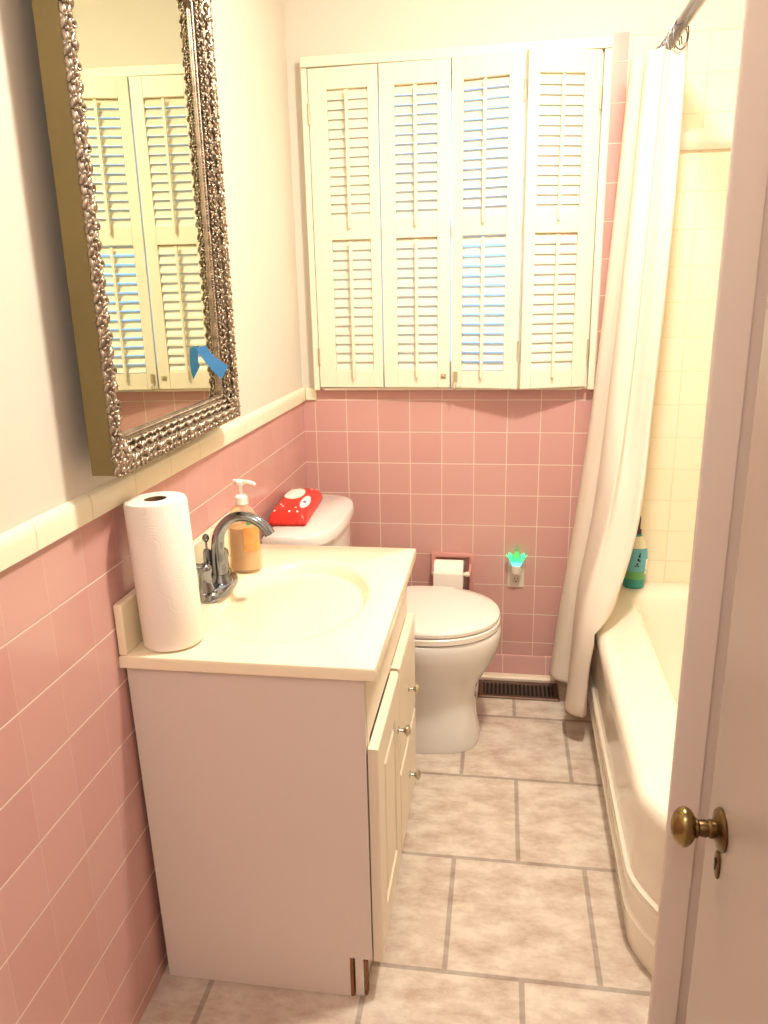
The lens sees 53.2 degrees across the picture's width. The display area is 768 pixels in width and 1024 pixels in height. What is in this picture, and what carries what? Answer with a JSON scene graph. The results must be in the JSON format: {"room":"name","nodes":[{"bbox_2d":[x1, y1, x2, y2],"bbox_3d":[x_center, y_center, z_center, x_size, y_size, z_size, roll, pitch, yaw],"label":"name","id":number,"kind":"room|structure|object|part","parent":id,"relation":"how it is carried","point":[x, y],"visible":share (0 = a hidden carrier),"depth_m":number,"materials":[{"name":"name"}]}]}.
{"room":"bathroom","nodes":[
{"label":"bathroom","id":0,"kind":"room"},
{"bbox_2d":[0,0,306,1023],"bbox_3d":[-0.626,-0.042,0.766,0.110,2.430,3.900,1,16,8],"label":"wall","id":1,"kind":"structure","parent":0,"point":[82,938],"depth_m":1.26,"materials":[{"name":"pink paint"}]},
{"bbox_2d":[31,0,240,477],"bbox_3d":[-0.410,-0.610,1.400,0.061,0.976,0.644,1,16,7],"label":"wall mirror","id":2,"kind":"object","parent":1,"relation":"attached to","point":[131,98],"depth_m":1.35,"materials":[{"name":"silver metal"}]},
{"bbox_3d":[-0.421,-0.609,1.402,0.038,0.965,0.635,1,16,7],"label":"frame","id":3,"kind":"part","parent":2,"relation":"part of","materials":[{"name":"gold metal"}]},
{"bbox_3d":[-0.423,-0.609,1.402,0.001,0.875,0.545,1,16,7],"label":"glass","id":4,"kind":"part","parent":2,"relation":"part of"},
{"bbox_3d":[-0.417,-0.609,1.401,0.005,0.871,0.540,1,16,7],"label":"bead molding","id":5,"kind":"part","parent":2,"relation":"part of","materials":[{"name":"silver metal"}]},
{"bbox_3d":[-0.374,-0.326,1.675,0.020,0.075,0.125,5,17,20],"label":"tape strip","id":6,"kind":"part","parent":2,"relation":"part of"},
{"bbox_2d":[0,388,305,571],"bbox_3d":[-0.563,0.128,0.805,0.011,0.045,3.900,1,16,8],"label":"trim","id":7,"kind":"structure","parent":1,"relation":"attached to","point":[20,542],"depth_m":1.37,"materials":[{"name":"tile"}]},
{"bbox_2d":[113,507,240,654],"bbox_3d":[-0.428,0.124,1.693,0.016,0.100,0.657,1,16,8],"label":"backsplash","id":8,"kind":"structure","parent":1,"relation":"attached to","point":[126,612],"depth_m":1.42,"materials":[{"name":"beige stone"}]},
{"bbox_2d":[139,679,651,1023],"bbox_3d":[0.312,1.168,1.034,1.940,0.080,4.020,1,16,8],"label":"floor","id":9,"kind":"structure","parent":0,"point":[506,908],"depth_m":1.77,"materials":[{"name":"tile"}]},
{"bbox_2d":[127,587,420,995],"bbox_3d":[-0.178,0.547,1.778,0.496,0.721,0.625,1,16,8],"label":"vanity cabinet","id":10,"kind":"object","parent":9,"relation":"on","point":[278,807],"visible":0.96,"depth_m":1.48,"materials":[{"name":"beige laminate"}]},
{"bbox_3d":[-0.248,0.631,1.492,0.446,0.721,0.014,1,16,8],"label":"panel","id":11,"kind":"part","parent":10,"relation":"part of","materials":[{"name":"beige laminate"}]},
{"bbox_2d":[113,507,415,681],"bbox_3d":[-0.200,0.196,1.679,0.474,0.240,0.657,1,16,8],"label":"countertop","id":12,"kind":"structure","parent":10,"relation":"on","point":[307,611],"depth_m":1.57,"materials":[{"name":"beige stone"}]},
{"bbox_2d":[123,491,204,651],"bbox_3d":[-0.403,0.108,1.414,0.120,0.279,0.113,-2,16,-2],"label":"paper towel roll","id":13,"kind":"object","parent":12,"relation":"on","point":[158,526],"visible":1,"depth_m":1.37,"materials":[{"name":"white paper"},{"name":"brown cardboard"}]},
{"bbox_2d":[196,511,274,603],"bbox_3d":[-0.315,0.086,1.665,0.167,0.182,0.177,1,16,8],"label":"faucet","id":14,"kind":"object","parent":12,"relation":"on","point":[217,580],"visible":0.98,"depth_m":1.65,"materials":[{"name":"silver metal"}]},
{"bbox_3d":[-0.394,0.115,1.614,0.012,0.026,0.043,12,21,39],"label":"lever","id":15,"kind":"part","parent":14,"relation":"part of","materials":[{"name":"silver metal"}]},
{"bbox_3d":[-0.381,0.139,1.637,0.039,0.065,0.039,1,16,8],"label":"handle","id":16,"kind":"part","parent":14,"relation":"part of","materials":[{"name":"silver metal"}]},
{"bbox_3d":[-0.385,0.101,1.674,0.022,0.111,0.022,1,16,8],"label":"lift rod","id":17,"kind":"part","parent":14,"relation":"part of","materials":[{"name":"silver metal"}]},
{"bbox_3d":[-0.365,0.160,1.695,0.060,0.024,0.160,1,16,8],"label":"plate","id":18,"kind":"part","parent":14,"relation":"part of","materials":[{"name":"silver metal"}]},
{"bbox_3d":[-0.365,0.111,1.735,0.039,0.065,0.039,1,16,8],"label":"handle","id":19,"kind":"part","parent":14,"relation":"part of","materials":[{"name":"silver metal"}]},
{"bbox_3d":[-0.306,0.077,1.661,0.147,0.163,0.036,1,16,8],"label":"spout","id":20,"kind":"part","parent":14,"relation":"part of","materials":[{"name":"silver metal"}]},
{"bbox_2d":[229,479,259,570],"bbox_3d":[-0.327,0.031,1.786,0.078,0.220,0.057,1,16,8],"label":"soap bottle","id":21,"kind":"object","parent":12,"relation":"on","point":[244,538],"visible":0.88,"depth_m":1.78,"materials":[{"name":"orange plastic"}]},
{"bbox_3d":[0.007,0.622,1.606,0.018,0.481,0.303,1,16,8],"label":"door","id":22,"kind":"part","parent":10,"relation":"part of","materials":[{"name":"beige paint"}]},
{"bbox_3d":[0.008,0.505,1.737,0.019,0.624,0.596,1,16,8],"label":"frame","id":23,"kind":"part","parent":10,"relation":"part of","materials":[{"name":"beige paint"}]},
{"bbox_3d":[-0.158,0.463,2.072,0.446,0.721,0.014,1,16,8],"label":"panel","id":24,"kind":"part","parent":10,"relation":"part of","materials":[{"name":"beige laminate"}]},
{"bbox_3d":[0.050,0.428,1.872,0.020,0.263,0.307,1,16,8],"label":"drawer","id":25,"kind":"part","parent":10,"relation":"part of","materials":[{"name":"beige paint"}]},
{"bbox_3d":[0.045,0.477,1.678,0.028,0.026,0.026,1,16,8],"label":"knob","id":26,"kind":"part","parent":10,"relation":"part of","materials":[{"name":"silver metal"}]},
{"bbox_3d":[0.055,0.665,1.940,0.020,0.213,0.307,1,16,8],"label":"drawer","id":27,"kind":"part","parent":10,"relation":"part of","materials":[{"name":"beige paint"}]},
{"bbox_3d":[0.074,0.429,1.866,0.028,0.026,0.026,1,16,8],"label":"knob","id":28,"kind":"part","parent":10,"relation":"part of","materials":[{"name":"silver metal"}]},
{"bbox_3d":[0.078,0.661,1.932,0.028,0.026,0.026,1,16,8],"label":"knob","id":29,"kind":"part","parent":10,"relation":"part of","materials":[{"name":"silver metal"}]},
{"bbox_2d":[262,494,500,753],"bbox_3d":[0.030,0.359,2.407,0.668,0.730,0.480,1,16,8],"label":"toilet","id":30,"kind":"object","parent":9,"relation":"on","point":[458,631],"visible":0.44,"depth_m":2.31,"materials":[{"name":"white ceramic"}]},
{"bbox_2d":[268,488,322,525],"bbox_3d":[-0.266,-0.026,2.341,0.112,0.054,0.300,0,16,5],"label":"pack","id":31,"kind":"object","parent":30,"relation":"on","point":[297,506],"visible":1,"depth_m":2.24,"materials":[{"name":"red plastic"}]},
{"bbox_3d":[-0.274,-0.056,2.365,0.060,0.009,0.120,0,16,5],"label":"flip lid","id":32,"kind":"part","parent":31,"relation":"part of","materials":[{"name":"white plastic"}]},
{"bbox_3d":[-0.207,0.021,2.346,0.202,0.037,0.480,1,16,8],"label":"tank lid","id":33,"kind":"part","parent":30,"relation":"part of","materials":[{"name":"white ceramic"}]},
{"bbox_3d":[-0.209,0.185,2.393,0.190,0.303,0.444,1,16,8],"label":"tank","id":34,"kind":"part","parent":30,"relation":"part of","materials":[{"name":"white ceramic"}]},
{"bbox_3d":[0.131,0.301,2.374,0.450,0.024,0.376,1,16,8],"label":"lid","id":35,"kind":"part","parent":30,"relation":"part of","materials":[{"name":"white plastic"}]},
{"bbox_3d":[0.133,0.325,2.381,0.450,0.020,0.380,1,16,8],"label":"seat","id":36,"kind":"part","parent":30,"relation":"part of","materials":[{"name":"white plastic"}]},
{"bbox_3d":[0.109,0.525,2.442,0.516,0.388,0.386,1,16,8],"label":"bowl","id":37,"kind":"part","parent":30,"relation":"part of","materials":[{"name":"white ceramic"}]},
{"bbox_2d":[478,679,559,701],"bbox_3d":[0.477,0.633,2.731,0.282,0.006,0.122,1,16,8],"label":"floor vent","id":38,"kind":"object","parent":9,"relation":"in","point":[518,690],"visible":1,"depth_m":2.73,"materials":[{"name":"brown metal"}]},
{"bbox_2d":[484,682,551,696],"bbox_3d":[0.477,0.633,2.731,0.235,0.004,0.082,1,16,8],"label":"grille","id":39,"kind":"object","parent":38,"relation":"attached to","point":[491,689],"depth_m":2.73,"materials":[{"name":"brown metal"}]},
{"bbox_2d":[587,582,688,975],"bbox_3d":[0.969,0.614,2.059,0.763,0.392,1.336,1,16,8],"label":"bathtub","id":40,"kind":"object","parent":9,"relation":"on","point":[635,671],"visible":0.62,"depth_m":1.88,"materials":[{"name":"beige ceramic"}]},
{"bbox_2d":[623,516,647,588],"bbox_3d":[0.845,0.133,2.575,0.079,0.252,0.054,4,17,16],"label":"bottle","id":41,"kind":"object","parent":40,"relation":"on","point":[634,578],"visible":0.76,"depth_m":2.56,"materials":[{"name":"teal plastic"}]},
{"bbox_2d":[283,0,744,655],"bbox_3d":[0.574,-0.575,2.542,1.940,2.430,0.120,1,16,8],"label":"wall","id":42,"kind":"structure","parent":0,"point":[490,475],"depth_m":2.56,"materials":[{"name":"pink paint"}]},
{"bbox_2d":[305,388,316,399],"bbox_3d":[-0.252,-0.407,2.650,0.039,0.042,0.009,1,16,8],"label":"trim","id":43,"kind":"structure","parent":42,"relation":"attached to","point":[311,393],"depth_m":2.65,"materials":[{"name":"tile"}]},
{"bbox_2d":[431,552,473,591],"bbox_3d":[0.241,0.231,2.723,0.154,0.162,0.076,1,16,8],"label":"toilet paper holder","id":44,"kind":"object","parent":42,"relation":"attached to","point":[468,558],"visible":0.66,"depth_m":2.74,"materials":[{"name":"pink ceramic"}]},
{"bbox_2d":[433,559,463,588],"bbox_3d":[0.228,0.239,2.697,0.101,0.144,0.100,1,16,8],"label":"toilet paper roll","id":45,"kind":"object","parent":44,"relation":"hanging from","point":[446,573],"visible":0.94,"depth_m":2.65,"materials":[{"name":"white paper"}]},
{"bbox_2d":[300,36,612,389],"bbox_3d":[0.221,-0.908,2.471,0.925,1.012,0.136,1,16,8],"label":"window","id":46,"kind":"structure","parent":42,"relation":"in","point":[605,43],"depth_m":2.33,"materials":[{"name":"beige paint"}]},
{"bbox_2d":[307,64,384,386],"bbox_3d":[-0.120,-0.886,2.458,0.221,0.966,0.036,2,16,10],"label":"shutter leaf","id":47,"kind":"object","parent":46,"relation":"attached to","point":[343,103],"visible":1,"depth_m":2.44,"materials":[{"name":"beige paint"}]},
{"bbox_3d":[-0.112,-1.092,2.382,0.009,0.395,0.008,2,16,10],"label":"tilt rod","id":48,"kind":"part","parent":47,"relation":"part of","materials":[{"name":"beige paint"}]},
{"bbox_3d":[-0.103,-0.656,2.506,0.009,0.430,0.008,2,16,10],"label":"tilt rod","id":49,"kind":"part","parent":47,"relation":"part of","materials":[{"name":"beige paint"}]},
{"bbox_2d":[378,58,450,386],"bbox_3d":[0.100,-0.879,2.418,0.218,0.966,0.036,2,16,10],"label":"shutter leaf","id":50,"kind":"object","parent":46,"relation":"attached to","point":[415,218],"visible":1,"depth_m":2.40,"materials":[{"name":"beige paint"}]},
{"bbox_3d":[0.096,-1.086,2.343,0.009,0.395,0.008,2,16,10],"label":"tilt rod","id":51,"kind":"part","parent":50,"relation":"part of","materials":[{"name":"beige paint"}]},
{"bbox_3d":[0.105,-0.650,2.468,0.009,0.430,0.008,2,16,10],"label":"tilt rod","id":52,"kind":"part","parent":50,"relation":"part of","materials":[{"name":"beige paint"}]},
{"bbox_3d":[0.225,-0.917,2.520,0.850,0.925,0.035,1,16,8],"label":"sash","id":53,"kind":"part","parent":46,"relation":"part of","materials":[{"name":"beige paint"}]},
{"bbox_2d":[451,49,526,389],"bbox_3d":[0.316,-0.864,2.362,0.221,0.973,0.038,5,17,19],"label":"shutter leaf","id":54,"kind":"object","parent":46,"relation":"attached to","point":[468,369],"visible":1,"depth_m":2.35,"materials":[{"name":"beige paint"}]},
{"bbox_3d":[0.308,-0.639,2.415,0.009,0.430,0.008,5,17,19],"label":"tilt rod","id":55,"kind":"part","parent":54,"relation":"part of","materials":[{"name":"beige paint"}]},
{"bbox_3d":[0.299,-1.075,2.290,0.009,0.395,0.008,5,17,19],"label":"tilt rod","id":56,"kind":"part","parent":54,"relation":"part of","materials":[{"name":"beige paint"}]},
{"bbox_2d":[518,48,602,388],"bbox_3d":[0.534,-0.864,2.335,0.221,0.966,0.037,-3,16,-7],"label":"shutter leaf","id":57,"kind":"object","parent":46,"relation":"attached to","point":[564,89],"visible":1,"depth_m":2.32,"materials":[{"name":"beige paint"}]},
{"bbox_3d":[0.532,-0.635,2.385,0.009,0.430,0.008,-3,16,-7],"label":"tilt rod","id":58,"kind":"part","parent":57,"relation":"part of","materials":[{"name":"beige paint"}]},
{"bbox_3d":[0.523,-1.071,2.260,0.009,0.395,0.008,-3,16,-7],"label":"tilt rod","id":59,"kind":"part","parent":57,"relation":"part of","materials":[{"name":"beige paint"}]},
{"bbox_2d":[507,558,524,587],"bbox_3d":[0.468,0.214,2.718,0.059,0.114,0.009,1,16,8],"label":"wall outlet","id":60,"kind":"object","parent":42,"relation":"attached to","point":[513,580],"visible":0.52,"depth_m":2.72,"materials":[{"name":"beige plastic"}]},
{"bbox_2d":[511,576,519,582],"bbox_3d":[0.468,0.238,2.722,0.031,0.025,0.002,1,16,8],"label":"receptacle","id":61,"kind":"object","parent":60,"relation":"attached to","point":[514,579],"depth_m":2.72,"materials":[{"name":"beige plastic"}]},
{"bbox_2d":[506,552,526,574],"bbox_3d":[0.463,0.164,2.680,0.072,0.109,0.054,1,16,8],"label":"night light","id":62,"kind":"object","parent":60,"relation":"attached to","point":[516,561],"visible":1,"depth_m":2.67,"materials":[{"name":"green plastic"}]},
{"bbox_3d":[0.463,0.162,2.679,0.072,0.029,0.054,1,16,8],"label":"lamp shade","id":63,"kind":"part","parent":62,"relation":"part of","materials":[{"name":"green plastic"}]},
{"bbox_2d":[480,672,554,682],"bbox_3d":[0.486,0.606,2.802,0.270,0.021,0.024,1,16,8],"label":"trim","id":64,"kind":"structure","parent":42,"relation":"attached to","point":[486,675],"depth_m":2.80,"materials":[{"name":"beige paint"}]},
{"bbox_2d":[485,654,556,680],"bbox_3d":[0.220,0.562,2.853,0.977,0.088,0.017,1,16,8],"label":"baseboard","id":65,"kind":"structure","parent":42,"relation":"attached to","point":[501,663],"depth_m":2.81,"materials":[{"name":"tile"}]},
{"bbox_2d":[680,127,732,150],"bbox_3d":[1.086,-1.095,2.235,0.660,0.058,0.027,1,16,8],"label":"trim","id":66,"kind":"structure","parent":42,"relation":"attached to","point":[715,138],"depth_m":2.25,"materials":[{"name":"beige ceramic"}]},
{"bbox_2d":[676,186,767,1023],"bbox_3d":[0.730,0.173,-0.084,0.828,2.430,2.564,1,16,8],"label":"door frame","id":67,"kind":"structure","parent":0,"point":[762,279],"depth_m":1.23,"materials":[{"name":"beige paint"}]},
{"bbox_2d":[655,0,705,49],"bbox_3d":[0.706,-1.143,1.591,0.048,0.048,1.333,1,16,8],"label":"curtain rod","id":68,"kind":"object","parent":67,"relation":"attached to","point":[692,8],"visible":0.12,"depth_m":1.91,"materials":[{"name":"grey metal"}]},
{"bbox_2d":[549,42,687,716],"bbox_3d":[0.685,-0.317,2.276,0.267,1.886,0.424,-1,16,1],"label":"shower curtain","id":69,"kind":"object","parent":68,"relation":"hanging from","point":[614,471],"visible":1,"depth_m":2.22,"materials":[{"name":"beige fabric"}]},
{"bbox_2d":[665,32,682,48],"bbox_3d":[0.778,-1.258,2.060,0.052,0.078,0.004,-5,16,-13],"label":"curtain ring","id":70,"kind":"object","parent":68,"relation":"hanging from","point":[668,32],"visible":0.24,"depth_m":2.06,"materials":[{"name":"grey metal"}]},
{"bbox_2d":[667,23,687,49],"bbox_3d":[0.772,-1.245,2.017,0.052,0.078,0.004,4,17,18],"label":"curtain ring","id":71,"kind":"object","parent":68,"relation":"hanging from","point":[674,23],"visible":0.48,"depth_m":2.02,"materials":[{"name":"grey"}]},
{"bbox_2d":[673,17,689,49],"bbox_3d":[0.765,-1.234,1.976,0.052,0.078,0.004,-7,17,-18],"label":"curtain ring","id":72,"kind":"object","parent":68,"relation":"hanging from","point":[678,17],"visible":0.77,"depth_m":1.98,"materials":[{"name":"grey metal"}]},
{"bbox_2d":[647,0,767,1023],"bbox_3d":[0.507,-0.172,1.138,0.051,2.430,0.012,1,16,8],"label":"trim","id":73,"kind":"structure","parent":67,"relation":"attached to","point":[747,184],"depth_m":1.17,"materials":[{"name":"beige paint"}]},
{"bbox_2d":[670,296,767,1023],"bbox_3d":[0.379,0.179,0.626,0.100,2.018,0.768,1,16,8],"label":"door","id":74,"kind":"structure","parent":67,"relation":"in","point":[729,978],"depth_m":0.94,"materials":[{"name":"beige paint"}]},
{"bbox_3d":[0.398,0.419,1.021,0.033,0.057,0.041,1,16,8],"label":"handle","id":75,"kind":"part","parent":74,"relation":"part of","materials":[{"name":"gold metal"}]},
{"bbox_3d":[0.446,0.472,1.029,0.003,0.045,0.022,1,16,8],"label":"keyhole plate","id":76,"kind":"part","parent":74,"relation":"part of","materials":[{"name":"gold metal"}]}
]}

